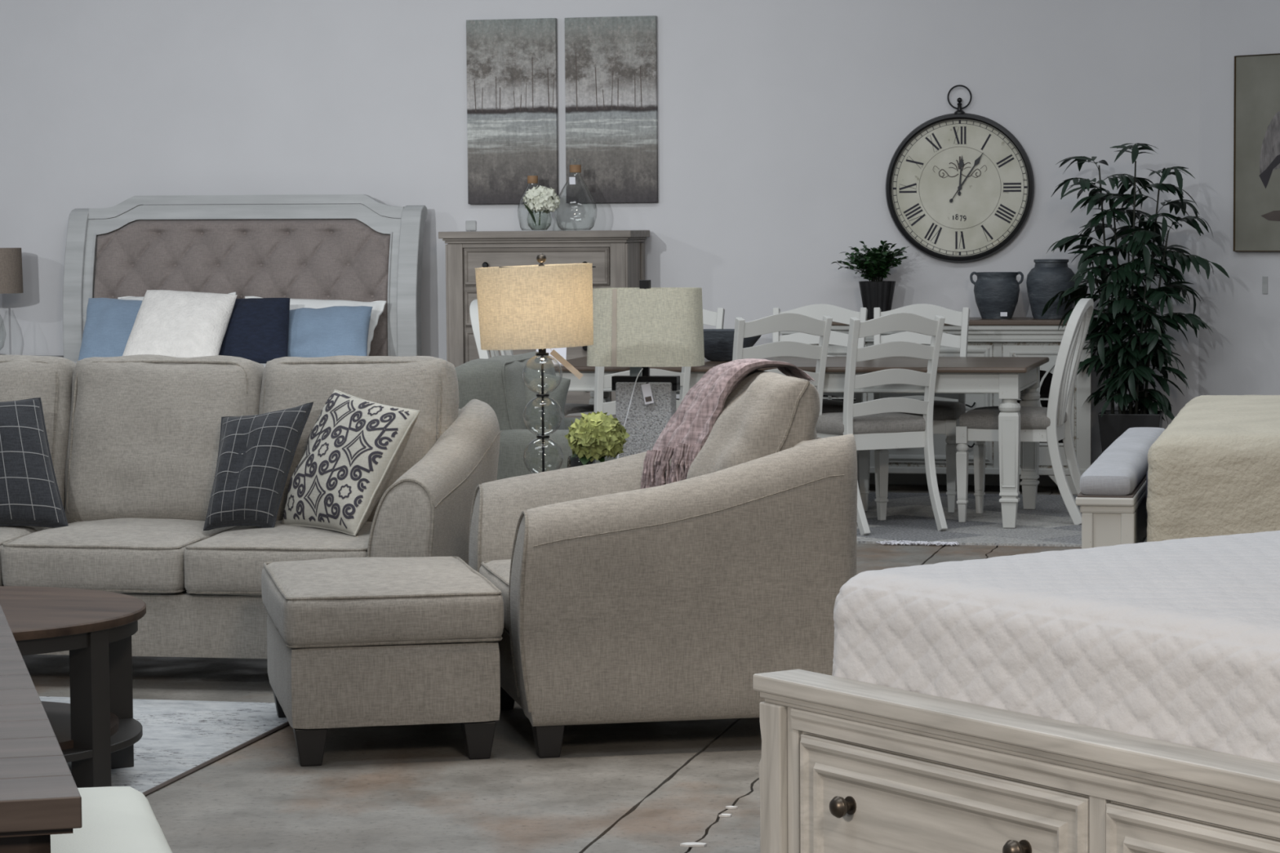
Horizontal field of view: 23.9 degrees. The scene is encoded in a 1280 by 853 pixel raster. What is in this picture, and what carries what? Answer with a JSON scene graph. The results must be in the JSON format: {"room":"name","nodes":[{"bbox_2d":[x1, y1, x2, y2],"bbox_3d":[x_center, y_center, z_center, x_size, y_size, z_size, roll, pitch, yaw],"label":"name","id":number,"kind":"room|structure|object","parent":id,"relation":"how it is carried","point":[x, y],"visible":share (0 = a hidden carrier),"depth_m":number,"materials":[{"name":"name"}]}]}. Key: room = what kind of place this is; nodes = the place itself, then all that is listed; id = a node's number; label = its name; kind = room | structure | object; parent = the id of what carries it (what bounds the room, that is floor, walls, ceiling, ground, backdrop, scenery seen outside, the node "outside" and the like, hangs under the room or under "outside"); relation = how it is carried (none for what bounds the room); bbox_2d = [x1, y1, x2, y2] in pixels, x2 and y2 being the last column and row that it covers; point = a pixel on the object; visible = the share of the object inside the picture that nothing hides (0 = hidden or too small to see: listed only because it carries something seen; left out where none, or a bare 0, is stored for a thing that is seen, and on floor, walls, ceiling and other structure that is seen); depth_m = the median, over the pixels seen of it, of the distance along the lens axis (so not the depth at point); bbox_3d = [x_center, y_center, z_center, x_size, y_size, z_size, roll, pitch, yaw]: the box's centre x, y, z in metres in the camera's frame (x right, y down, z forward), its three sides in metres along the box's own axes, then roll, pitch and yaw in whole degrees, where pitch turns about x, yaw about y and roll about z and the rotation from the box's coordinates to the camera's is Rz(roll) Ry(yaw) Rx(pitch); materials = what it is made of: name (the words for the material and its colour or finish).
{"room":"store","nodes":[
{"label":"store","id":0,"kind":"room"},
{"bbox_2d":[22,484,1081,852],"bbox_3d":[-0.086,1.034,6.341,27.066,0.060,31.190,0,4,7],"label":"floor","id":1,"kind":"structure","parent":0,"point":[651,787],"depth_m":7.72,"materials":[{"name":"concrete"}]},
{"bbox_2d":[0,604,82,852],"bbox_3d":[-1.507,0.759,4.456,1.200,0.760,2.173,-1,4,-15],"label":"table","id":2,"kind":"object","parent":1,"relation":"on","point":[41,798],"visible":1,"depth_m":3.70,"materials":[{"name":"brown wood"}]},
{"bbox_2d":[32,355,63,357],"bbox_3d":[-3.690,-0.051,17.405,0.640,0.700,0.420,0,4,13],"label":"nightstand","id":3,"kind":"object","parent":1,"relation":"on","point":[61,356],"visible":0.02,"depth_m":17.51,"materials":[{"name":"white wood"}]},
{"bbox_2d":[0,248,23,355],"bbox_3d":[-3.721,-0.709,17.316,0.370,0.625,0.370,0,4,13],"label":"table lamp","id":4,"kind":"object","parent":3,"relation":"on","point":[11,259],"visible":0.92,"depth_m":17.20,"materials":[{"name":"beige fabric"}]},
{"bbox_2d":[50,786,172,852],"bbox_3d":[-0.918,0.888,4.689,0.421,0.462,1.281,-1,4,-14],"label":"bench","id":5,"kind":"object","parent":1,"relation":"on","point":[115,820],"visible":0.64,"depth_m":4.89,"materials":[{"name":"beige leather"}]},
{"bbox_2d":[39,696,289,796],"bbox_3d":[-2.723,0.889,8.314,3.206,0.010,2.100,0,4,12],"label":"area rug","id":6,"kind":"object","parent":1,"relation":"on","point":[180,739],"visible":0.38,"depth_m":8.47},
{"bbox_2d":[0,586,146,787],"bbox_3d":[-1.765,0.691,7.727,1.000,0.450,1.000,0,4,13],"label":"coffee table","id":7,"kind":"object","parent":6,"relation":"on","point":[98,731],"visible":0.73,"depth_m":7.52,"materials":[{"name":"brown wood"}]},
{"bbox_2d":[40,701,119,750],"bbox_3d":[-1.764,0.776,7.732,0.850,0.020,0.850,0,4,13],"label":"shelf","id":8,"kind":"object","parent":7,"relation":"attached to","point":[58,714],"depth_m":7.71,"materials":[{"name":"brown wood"}]},
{"bbox_2d":[62,194,427,367],"bbox_3d":[-2.464,-0.436,16.123,2.104,1.618,2.268,0,4,13],"label":"upholstered bed","id":9,"kind":"object","parent":1,"relation":"on","point":[297,246],"visible":0.43,"depth_m":17.01,"materials":[{"name":"white wood"}]},
{"bbox_2d":[78,297,142,360],"bbox_3d":[-2.858,-0.529,16.750,0.523,0.366,0.310,0,4,11],"label":"bed pillow","id":10,"kind":"object","parent":9,"relation":"on","point":[109,322],"visible":0.52,"depth_m":16.68,"materials":[{"name":"blue fabric"}]},
{"bbox_2d":[117,292,235,300],"bbox_3d":[-2.624,-0.561,16.902,0.750,0.377,0.268,1,4,15],"label":"bed pillow","id":11,"kind":"object","parent":9,"relation":"on","point":[137,298],"visible":0.05,"depth_m":17.00,"materials":[{"name":"white fabric"}]},
{"bbox_2d":[122,289,237,357],"bbox_3d":[-2.507,-0.529,16.400,0.584,0.421,0.317,1,4,14],"label":"bed pillow","id":12,"kind":"object","parent":9,"relation":"on","point":[171,323],"visible":0.77,"depth_m":16.32,"materials":[{"name":"white fabric"}]},
{"bbox_2d":[218,297,289,363],"bbox_3d":[-2.093,-0.517,16.446,0.450,0.364,0.280,1,4,15],"label":"bed pillow","id":13,"kind":"object","parent":9,"relation":"on","point":[257,331],"visible":0.66,"depth_m":16.36,"materials":[{"name":"blue fabric"}]},
{"bbox_2d":[244,296,386,355],"bbox_3d":[-1.825,-0.542,16.714,0.830,0.354,0.268,0,4,11],"label":"bed pillow","id":14,"kind":"object","parent":9,"relation":"on","point":[378,307],"visible":0.23,"depth_m":16.70,"materials":[{"name":"white fabric"}]},
{"bbox_2d":[287,306,372,357],"bbox_3d":[-1.739,-0.494,16.485,0.604,0.322,0.306,0,4,12],"label":"bed pillow","id":15,"kind":"object","parent":9,"relation":"on","point":[333,331],"visible":0.62,"depth_m":16.41,"materials":[{"name":"blue fabric"}]},
{"bbox_2d":[0,354,502,658],"bbox_3d":[-1.612,0.283,9.779,2.199,1.009,0.996,0,4,10],"label":"sofa","id":16,"kind":"object","parent":1,"relation":"on","point":[134,440],"visible":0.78,"depth_m":9.76,"materials":[{"name":"fabric"}]},
{"bbox_2d":[0,526,48,586],"bbox_3d":[-2.213,0.406,9.798,0.607,0.200,0.798,0,4,10],"label":"seat cushion","id":17,"kind":"object","parent":16,"relation":"on","point":[8,535],"depth_m":9.48,"materials":[{"name":"fabric"}]},
{"bbox_2d":[0,397,68,528],"bbox_3d":[-2.043,0.119,9.750,0.398,0.412,0.249,-1,4,-7],"label":"throw pillow","id":18,"kind":"object","parent":16,"relation":"on","point":[30,496],"visible":1,"depth_m":9.69,"materials":[{"name":"grey fabric"}]},
{"bbox_2d":[0,355,75,511],"bbox_3d":[-2.215,0.062,10.124,0.666,0.604,0.355,0,4,10],"label":"cushion","id":19,"kind":"object","parent":16,"relation":"on","point":[51,379],"depth_m":10.00,"materials":[{"name":"fabric"}]},
{"bbox_2d":[0,518,233,593],"bbox_3d":[-1.630,0.408,9.690,0.608,0.196,0.796,0,4,10],"label":"seat cushion","id":20,"kind":"object","parent":16,"relation":"on","point":[114,555],"depth_m":9.33,"materials":[{"name":"fabric"}]},
{"bbox_2d":[64,354,264,526],"bbox_3d":[-1.571,0.066,10.004,0.662,0.607,0.357,0,4,10],"label":"cushion","id":21,"kind":"object","parent":16,"relation":"on","point":[142,432],"depth_m":9.88,"materials":[{"name":"fabric"}]},
{"bbox_2d":[203,402,313,530],"bbox_3d":[-1.214,0.125,9.639,0.334,0.394,0.260,0,4,0],"label":"throw pillow","id":22,"kind":"object","parent":16,"relation":"on","point":[256,452],"visible":1,"depth_m":9.57,"materials":[{"name":"grey fabric"}]},
{"bbox_2d":[183,520,372,595],"bbox_3d":[-1.045,0.410,9.584,0.606,0.198,0.798,0,4,10],"label":"seat cushion","id":23,"kind":"object","parent":16,"relation":"on","point":[228,561],"depth_m":9.24,"materials":[{"name":"fabric"}]},
{"bbox_2d":[281,389,420,536],"bbox_3d":[-0.921,0.110,9.546,0.272,0.431,0.448,-3,5,-38],"label":"throw pillow","id":24,"kind":"object","parent":16,"relation":"on","point":[355,446],"visible":1,"depth_m":9.44,"materials":[{"name":"fabric"}]},
{"bbox_2d":[258,355,458,521],"bbox_3d":[-0.927,0.071,9.886,0.663,0.604,0.364,0,4,10],"label":"cushion","id":25,"kind":"object","parent":16,"relation":"on","point":[428,384],"depth_m":9.78,"materials":[{"name":"fabric"}]},
{"bbox_2d":[261,556,503,766],"bbox_3d":[-0.731,0.633,8.435,0.598,0.474,0.935,-1,4,-11],"label":"ottoman","id":26,"kind":"object","parent":1,"relation":"on","point":[352,642],"visible":1,"depth_m":8.01,"materials":[{"name":"fabric"}]},
{"bbox_2d":[261,556,503,645],"bbox_3d":[-0.732,0.483,8.425,0.598,0.174,0.935,-1,4,-11],"label":"cushion","id":27,"kind":"object","parent":26,"relation":"on","point":[421,601],"depth_m":8.01,"materials":[{"name":"fabric"}]},
{"bbox_2d":[454,351,616,479],"bbox_3d":[-0.355,0.164,12.191,0.917,0.907,0.904,0,4,13],"label":"armchair","id":28,"kind":"object","parent":1,"relation":"on","point":[497,381],"visible":0.3,"depth_m":11.81,"materials":[{"name":"fabric"}]},
{"bbox_2d":[454,351,565,430],"bbox_3d":[-0.532,-0.022,12.221,0.366,0.537,0.832,0,4,13],"label":"cushion","id":29,"kind":"object","parent":28,"relation":"on","point":[497,381],"depth_m":11.84,"materials":[{"name":"fabric"}]},
{"bbox_2d":[524,366,570,429],"bbox_3d":[-0.411,-0.069,11.993,0.246,0.340,0.192,2,5,35],"label":"throw pillow","id":30,"kind":"object","parent":28,"relation":"on","point":[553,411],"visible":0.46,"depth_m":11.93,"materials":[{"name":"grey fabric"}]},
{"bbox_2d":[438,230,649,404],"bbox_3d":[-0.518,-0.377,16.659,1.080,1.400,0.473,0,4,13],"label":"dresser","id":31,"kind":"object","parent":1,"relation":"on","point":[618,256],"visible":0.33,"depth_m":16.46,"materials":[{"name":"grey wood"}]},
{"bbox_2d":[517,175,548,230],"bbox_3d":[-0.592,-1.240,16.691,0.172,0.311,0.172,0,4,13],"label":"vase","id":32,"kind":"object","parent":31,"relation":"on","point":[531,179],"visible":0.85,"depth_m":16.66,"materials":[{"name":"clear glass"}]},
{"bbox_2d":[522,185,560,230],"bbox_3d":[-0.538,-1.196,16.504,0.204,0.247,0.206,-2,4,-22],"label":"hydrangea vase","id":33,"kind":"object","parent":31,"relation":"on","point":[541,198],"visible":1,"depth_m":16.45,"materials":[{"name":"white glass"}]},
{"bbox_2d":[554,161,597,230],"bbox_3d":[-0.353,-1.274,16.593,0.236,0.389,0.236,0,4,13],"label":"vase","id":34,"kind":"object","parent":31,"relation":"on","point":[573,168],"visible":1,"depth_m":16.56,"materials":[{"name":"clear glass"}]},
{"bbox_2d":[564,415,616,417],"bbox_3d":[-0.158,0.258,13.226,0.520,0.580,0.480,0,4,13],"label":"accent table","id":35,"kind":"object","parent":1,"relation":"on","point":[564,415],"visible":0.02,"depth_m":13.41,"materials":[{"name":"brown wood"}]},
{"bbox_2d":[468,369,857,758],"bbox_3d":[0.042,0.349,8.576,0.944,1.010,1.029,-1,4,-11],"label":"armchair","id":36,"kind":"object","parent":1,"relation":"on","point":[624,602],"visible":0.88,"depth_m":8.12,"materials":[{"name":"fabric"}]},
{"bbox_2d":[479,559,511,631],"bbox_3d":[-0.054,0.471,8.565,0.747,0.199,0.624,-1,4,-11],"label":"seat cushion","id":37,"kind":"object","parent":36,"relation":"on","point":[498,571],"depth_m":8.43,"materials":[{"name":"fabric"}]},
{"bbox_2d":[640,358,814,488],"bbox_3d":[0.244,0.027,8.693,0.535,0.446,0.344,0,4,6],"label":"throw blanket","id":38,"kind":"object","parent":36,"relation":"on","point":[686,433],"visible":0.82,"depth_m":8.67,"materials":[{"name":"pink fabric"}]},
{"bbox_2d":[681,369,820,479],"bbox_3d":[0.301,0.116,8.611,0.397,0.553,0.600,-1,4,-11],"label":"cushion","id":39,"kind":"object","parent":36,"relation":"on","point":[767,413],"depth_m":8.34,"materials":[{"name":"fabric"}]},
{"bbox_2d":[680,842,706,847],"bbox_3d":[0.123,0.960,6.938,0.062,0.005,0.031,0,4,0],"label":"chip","id":40,"kind":"object","parent":1,"relation":"on","point":[686,844],"visible":1,"depth_m":6.93,"materials":[{"name":"white"}]},
{"bbox_2d":[718,813,731,817],"bbox_3d":[0.206,0.937,7.279,0.028,0.005,0.019,1,4,20],"label":"chip","id":41,"kind":"object","parent":1,"relation":"on","point":[722,815],"visible":1,"depth_m":7.27,"materials":[{"name":"white"}]},
{"bbox_2d":[725,805,737,809],"bbox_3d":[0.223,0.930,7.377,0.026,0.005,0.018,2,5,34],"label":"chip","id":42,"kind":"object","parent":1,"relation":"on","point":[731,807],"visible":1,"depth_m":7.37,"materials":[{"name":"white"}]},
{"bbox_2d":[779,317,1093,494],"bbox_3d":[1.595,-0.120,16.201,1.680,0.916,0.480,0,4,13],"label":"sideboard","id":43,"kind":"object","parent":1,"relation":"on","point":[1013,336],"visible":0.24,"depth_m":15.89,"materials":[{"name":"white wood"}]},
{"bbox_2d":[831,240,910,319],"bbox_3d":[1.250,-0.792,16.260,0.402,0.421,0.372,-4,5,-41],"label":"potted plant","id":44,"kind":"object","parent":43,"relation":"on","point":[876,292],"visible":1,"depth_m":16.19,"materials":[{"name":"green plant"}]},
{"bbox_2d":[969,271,1023,319],"bbox_3d":[1.902,-0.701,16.111,0.244,0.250,0.244,-4,5,-43],"label":"pot","id":45,"kind":"object","parent":43,"relation":"on","point":[996,293],"visible":1,"depth_m":16.02,"materials":[{"name":"ceramic"}]},
{"bbox_2d":[1026,258,1075,319],"bbox_3d":[2.183,-0.731,16.044,0.264,0.313,0.264,0,4,13],"label":"storage jar","id":46,"kind":"object","parent":43,"relation":"on","point":[1048,277],"visible":0.88,"depth_m":15.95,"materials":[{"name":"ceramic"}]},
{"bbox_2d":[856,492,1081,546],"bbox_3d":[0.649,0.431,14.793,3.300,0.021,2.517,0,4,13],"label":"rug","id":47,"kind":"object","parent":1,"relation":"on","point":[909,520],"visible":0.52,"depth_m":14.19,"materials":[{"name":"grey fabric"}]},
{"bbox_2d":[469,299,594,415],"bbox_3d":[-0.520,-0.102,15.021,0.605,1.061,0.500,0,4,13],"label":"dining chair","id":48,"kind":"object","parent":47,"relation":"on","point":[570,408],"visible":0.05,"depth_m":14.86,"materials":[{"name":"white paint"}]},
{"bbox_2d":[566,366,691,416],"bbox_3d":[-0.050,-0.034,14.275,0.490,1.016,0.617,-2,4,-22],"label":"dining chair","id":49,"kind":"object","parent":47,"relation":"on","point":[602,381],"visible":0.12,"depth_m":14.04,"materials":[{"name":"white paint"}]},
{"bbox_2d":[675,307,724,399],"bbox_3d":[0.148,-0.108,15.368,0.490,1.016,0.617,0,4,13],"label":"dining chair","id":50,"kind":"object","parent":47,"relation":"on","point":[709,317],"visible":0.07,"depth_m":15.51,"materials":[{"name":"white paint"}]},
{"bbox_2d":[732,312,832,415],"bbox_3d":[0.573,-0.031,14.166,0.490,1.016,0.617,-2,4,-24],"label":"dining chair","id":51,"kind":"object","parent":47,"relation":"on","point":[784,322],"visible":0.24,"depth_m":13.92,"materials":[{"name":"white paint"}]},
{"bbox_2d":[553,355,1048,528],"bbox_3d":[0.755,0.057,14.716,2.360,0.748,1.120,0,4,13],"label":"dining table","id":52,"kind":"object","parent":47,"relation":"on","point":[1006,376],"visible":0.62,"depth_m":14.10,"materials":[{"name":"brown wood"}]},
{"bbox_2d":[536,347,566,364],"bbox_3d":[-0.427,-0.349,14.557,0.150,0.100,0.018,0,4,13],"label":"sign card","id":53,"kind":"object","parent":52,"relation":"on","point":[562,351],"visible":0.16,"depth_m":14.55,"materials":[{"name":"white paper"}]},
{"bbox_2d":[703,328,761,360],"bbox_3d":[0.406,-0.397,14.787,0.410,0.152,0.254,0,4,13],"label":"dough bowl","id":54,"kind":"object","parent":52,"relation":"on","point":[717,343],"visible":0.51,"depth_m":14.70,"materials":[{"name":"stone"}]},
{"bbox_2d":[772,303,867,490],"bbox_3d":[0.869,-0.102,15.202,0.490,1.016,0.617,0,4,13],"label":"dining chair","id":55,"kind":"object","parent":47,"relation":"on","point":[839,314],"visible":0.15,"depth_m":15.38,"materials":[{"name":"white paint"}]},
{"bbox_2d":[815,312,947,535],"bbox_3d":[1.080,-0.028,14.058,0.490,1.016,0.617,-2,4,-26],"label":"dining chair","id":56,"kind":"object","parent":47,"relation":"on","point":[878,425],"visible":0.79,"depth_m":13.89,"materials":[{"name":"white paint"}]},
{"bbox_2d":[858,303,969,512],"bbox_3d":[1.375,-0.098,15.086,0.490,1.016,0.617,0,4,13],"label":"dining chair","id":57,"kind":"object","parent":47,"relation":"on","point":[946,414],"visible":0.49,"depth_m":15.18,"materials":[{"name":"white paint"}]},
{"bbox_2d":[955,297,1093,524],"bbox_3d":[1.848,-0.080,14.409,0.605,1.061,0.500,1,4,17],"label":"dining chair","id":58,"kind":"object","parent":47,"relation":"on","point":[1052,424],"visible":0.93,"depth_m":14.26,"materials":[{"name":"white paint"}]},
{"bbox_2d":[752,669,1279,852],"bbox_3d":[1.560,0.752,5.260,2.123,0.620,1.780,-3,5,-34],"label":"bed","id":59,"kind":"object","parent":1,"relation":"on","point":[846,766],"visible":1,"depth_m":4.93,"materials":[{"name":"white wood"}]},
{"bbox_2d":[831,530,1279,764],"bbox_3d":[1.635,0.449,5.292,2.068,0.475,1.691,-3,5,-34],"label":"mattress","id":60,"kind":"object","parent":59,"relation":"on","point":[1177,641],"visible":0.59,"depth_m":4.94,"materials":[{"name":"fabric"}]},
{"bbox_2d":[1075,426,1164,548],"bbox_3d":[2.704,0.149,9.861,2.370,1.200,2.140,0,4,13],"label":"bench","id":61,"kind":"object","parent":1,"relation":"on","point":[1112,499],"visible":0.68,"depth_m":9.10,"materials":[{"name":"grey fabric"}]},
{"bbox_2d":[1146,395,1279,542],"bbox_3d":[2.770,0.233,9.846,2.108,0.622,2.214,0,4,13],"label":"quilt","id":62,"kind":"object","parent":61,"relation":"on","point":[1214,470],"visible":0.54,"depth_m":8.98,"materials":[{"name":"fabric"}]},
{"bbox_2d":[1097,410,1163,453],"bbox_3d":[2.561,0.142,15.765,0.319,0.435,0.319,0,4,13],"label":"planter","id":63,"kind":"object","parent":1,"relation":"on","point":[1113,424],"depth_m":15.62,"materials":[{"name":"black ceramic"}]},
{"bbox_2d":[1041,142,1229,453],"bbox_3d":[2.571,-0.551,15.706,0.973,1.827,0.619,0,4,13],"label":"palm","id":64,"kind":"object","parent":1,"relation":"on","point":[1129,361],"visible":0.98,"depth_m":15.62,"materials":[{"name":"green plant"}]},
{"bbox_3d":[-0.168,0.490,9.573,0.470,0.600,0.520,0,4,8],"label":"end table","id":65,"kind":"object","parent":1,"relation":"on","visible":0},
{"bbox_2d":[475,253,595,473],"bbox_3d":[-0.325,-0.172,9.459,0.376,0.738,0.366,0,4,0],"label":"table lamp","id":66,"kind":"object","parent":65,"relation":"on","point":[541,307],"visible":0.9,"depth_m":9.29,"materials":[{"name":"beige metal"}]},
{"bbox_2d":[564,411,630,467],"bbox_3d":[-0.137,0.073,9.384,0.192,0.246,0.188,1,4,19],"label":"hydrangea vase","id":67,"kind":"object","parent":65,"relation":"on","point":[594,437],"visible":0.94,"depth_m":9.33,"materials":[{"name":"green plant"}]},
{"bbox_3d":[0.033,0.443,10.673,0.480,0.545,0.480,0,4,13],"label":"end table","id":68,"kind":"object","parent":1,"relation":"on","visible":0},
{"bbox_2d":[586,280,704,458],"bbox_3d":[0.021,-0.171,10.612,0.408,0.687,0.250,0,4,13],"label":"table lamp","id":69,"kind":"object","parent":68,"relation":"on","point":[644,326],"visible":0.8,"depth_m":10.50,"materials":[{"name":"beige fabric"}]},
{"bbox_2d":[0,0,1199,462],"bbox_3d":[-2.889,-2.016,17.462,12.066,4.600,0.151,0,4,13],"label":"wall","id":70,"kind":"structure","parent":0,"point":[782,124],"depth_m":16.70,"materials":[{"name":"white paint"}]},
{"bbox_2d":[466,220,475,231],"bbox_3d":[-0.950,-1.129,16.991,0.060,0.056,0.012,0,4,13],"label":"wall plate","id":71,"kind":"object","parent":70,"relation":"attached to","point":[470,224],"visible":1,"depth_m":16.99,"materials":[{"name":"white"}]},
{"bbox_2d":[466,17,558,204],"bbox_3d":[-0.713,-1.759,16.878,0.516,1.026,0.038,0,4,13],"label":"canvas painting","id":72,"kind":"object","parent":70,"relation":"attached to","point":[513,122],"visible":0.94,"depth_m":16.86},
{"bbox_2d":[564,15,657,203],"bbox_3d":[-0.158,-1.755,16.751,0.518,1.026,0.038,0,4,13],"label":"canvas painting","id":73,"kind":"object","parent":70,"relation":"attached to","point":[611,91],"visible":1,"depth_m":16.73},
{"bbox_2d":[885,84,1034,262],"bbox_3d":[1.728,-1.367,16.335,0.806,0.958,0.060,0,4,13],"label":"wall clock","id":74,"kind":"object","parent":70,"relation":"attached to","point":[960,185],"visible":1,"depth_m":16.35,"materials":[{"name":"black metal"}]},
{"bbox_2d":[869,473,1057,486],"bbox_3d":[-2.894,0.235,17.531,12.060,0.100,0.017,0,4,13],"label":"baseboard","id":75,"kind":"structure","parent":70,"relation":"attached to","point":[893,478],"depth_m":16.48,"materials":[{"name":"white paint"}]},
{"bbox_2d":[1198,0,1279,395],"bbox_3d":[5.756,-1.797,13.167,0.150,4.600,8.000,-4,5,-43],"label":"wall","id":76,"kind":"structure","parent":0,"point":[1241,356],"depth_m":15.95,"materials":[{"name":"white paint"}]},
{"bbox_2d":[1233,53,1279,252],"bbox_3d":[3.399,-1.415,15.587,0.034,1.030,0.800,-4,5,-43],"label":"framed picture","id":77,"kind":"object","parent":76,"relation":"attached to","point":[1256,117],"visible":1,"depth_m":15.77,"materials":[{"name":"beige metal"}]},
{"bbox_2d":[1262,276,1267,293],"bbox_3d":[3.268,-0.740,15.802,0.004,0.090,0.032,-4,5,-43],"label":"light switch","id":78,"kind":"object","parent":76,"relation":"attached to","point":[1264,279],"visible":1,"depth_m":15.80,"materials":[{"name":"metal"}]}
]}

